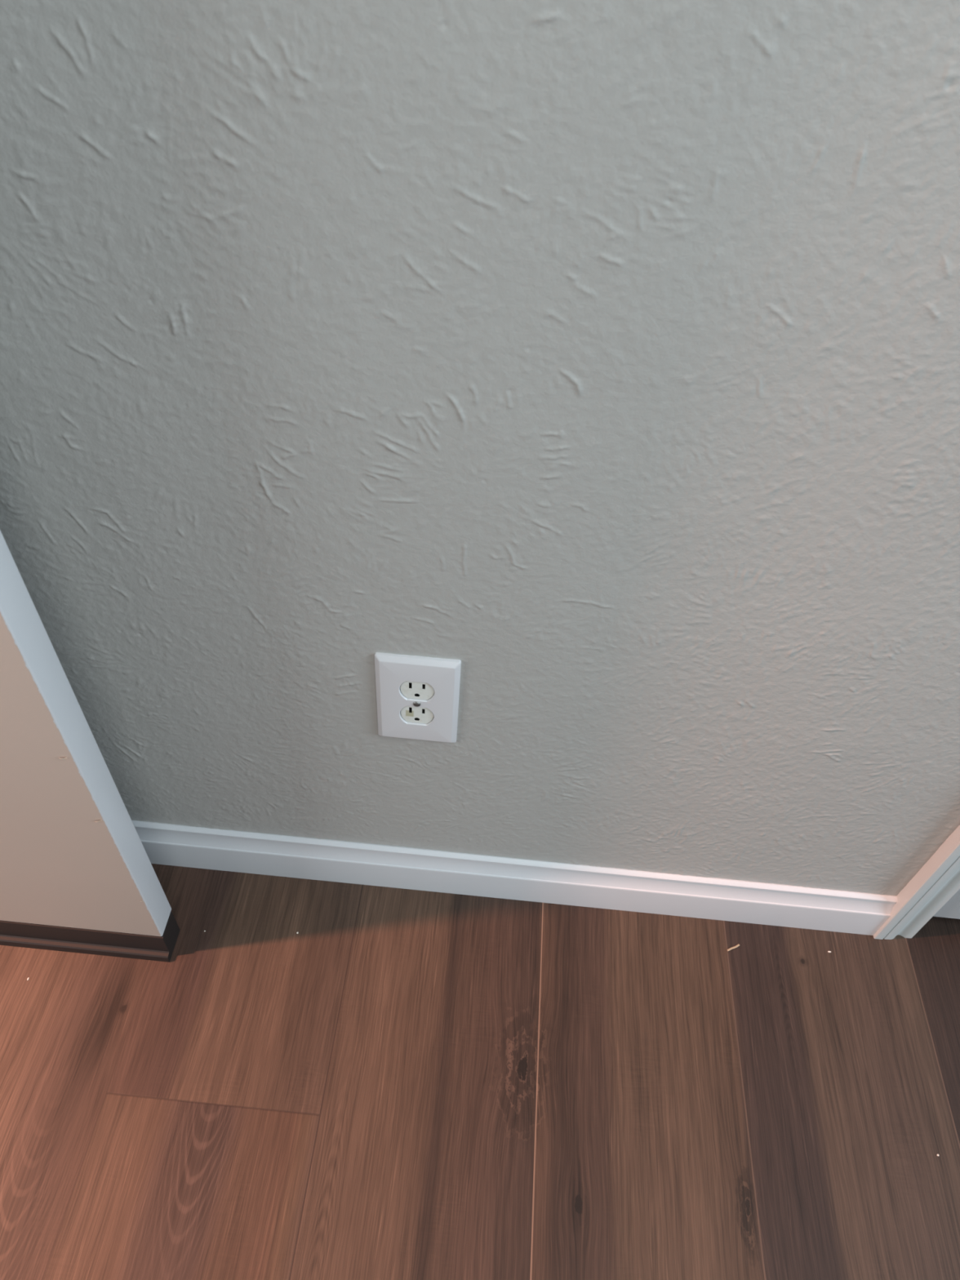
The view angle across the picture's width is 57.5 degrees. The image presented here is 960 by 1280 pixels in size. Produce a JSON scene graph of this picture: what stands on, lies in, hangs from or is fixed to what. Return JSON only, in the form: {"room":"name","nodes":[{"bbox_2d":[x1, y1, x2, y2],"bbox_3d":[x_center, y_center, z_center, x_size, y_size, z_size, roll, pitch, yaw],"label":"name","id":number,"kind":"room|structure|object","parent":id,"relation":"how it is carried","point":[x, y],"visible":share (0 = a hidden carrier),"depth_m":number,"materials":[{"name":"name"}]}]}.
{"room":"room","nodes":[
{"label":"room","id":0,"kind":"room"},
{"bbox_2d":[0,0,959,896],"bbox_3d":[0.768,-0.486,0.245,3.760,2.440,0.118,5,47,1],"label":"wall","id":1,"kind":"structure","parent":0,"point":[599,360],"depth_m":0.60,"materials":[{"name":"grey paint"}]},
{"bbox_2d":[374,652,461,742],"bbox_3d":[-0.060,0.059,0.841,0.079,0.124,0.009,5,47,1],"label":"wall outlet","id":2,"kind":"object","parent":1,"relation":"attached to","point":[417,697],"visible":1,"depth_m":0.83,"materials":[{"name":"white plastic"}]},
{"bbox_2d":[400,706,433,723],"bbox_3d":[-0.061,0.071,0.855,0.032,0.026,0.005,5,47,1],"label":"receptacle","id":3,"kind":"object","parent":2,"relation":"attached to","point":[409,714],"depth_m":0.85,"materials":[{"name":"plastic"}]},
{"bbox_2d":[400,680,434,699],"bbox_3d":[-0.059,0.046,0.828,0.032,0.026,0.005,5,47,1],"label":"receptacle","id":4,"kind":"object","parent":2,"relation":"attached to","point":[409,690],"depth_m":0.83,"materials":[{"name":"plastic"}]},
{"bbox_2d":[131,820,897,935],"bbox_3d":[-0.339,0.257,1.084,1.676,0.081,0.016,5,47,1],"label":"baseboard","id":5,"kind":"structure","parent":1,"relation":"attached to","point":[166,844],"depth_m":1.06,"materials":[{"name":"white paint"}]},
{"bbox_2d":[873,824,959,939],"bbox_3d":[0.995,-0.347,0.358,0.883,2.110,0.132,5,47,1],"label":"trim","id":6,"kind":"structure","parent":1,"relation":"attached to","point":[938,880],"depth_m":1.01,"materials":[{"name":"white paint"}]},
{"bbox_2d":[933,888,959,919],"bbox_3d":[0.993,-0.314,0.348,0.766,2.005,0.035,5,47,1],"label":"door","id":7,"kind":"structure","parent":1,"relation":"in","point":[951,909],"depth_m":1.06,"materials":[{"name":"white paint"}]},
{"bbox_2d":[0,863,959,1279],"bbox_3d":[-0.462,1.088,0.379,5.931,0.020,4.200,5,47,1],"label":"floor","id":8,"kind":"structure","parent":0,"point":[401,1084],"depth_m":0.95,"materials":[{"name":"brown laminate"}]},
{"bbox_2d":[726,943,739,951],"bbox_3d":[0.311,0.378,1.075,0.018,0.002,0.003,-17,51,-19],"label":"bit","id":9,"kind":"object","parent":8,"relation":"on","point":[738,944],"visible":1,"depth_m":1.07,"materials":[{"name":"beige"}]},
{"bbox_3d":[-1.290,0.497,-0.813,0.120,2.440,3.315,5,47,1],"label":"wall","id":10,"kind":"structure","parent":0,"visible":0},
{"bbox_2d":[0,530,179,962],"bbox_3d":[-0.710,-0.367,0.297,0.811,2.040,0.044,5,47,1],"label":"door","id":11,"kind":"structure","parent":10,"relation":"in","point":[77,875],"depth_m":0.83,"materials":[{"name":"white paint"}]}
]}

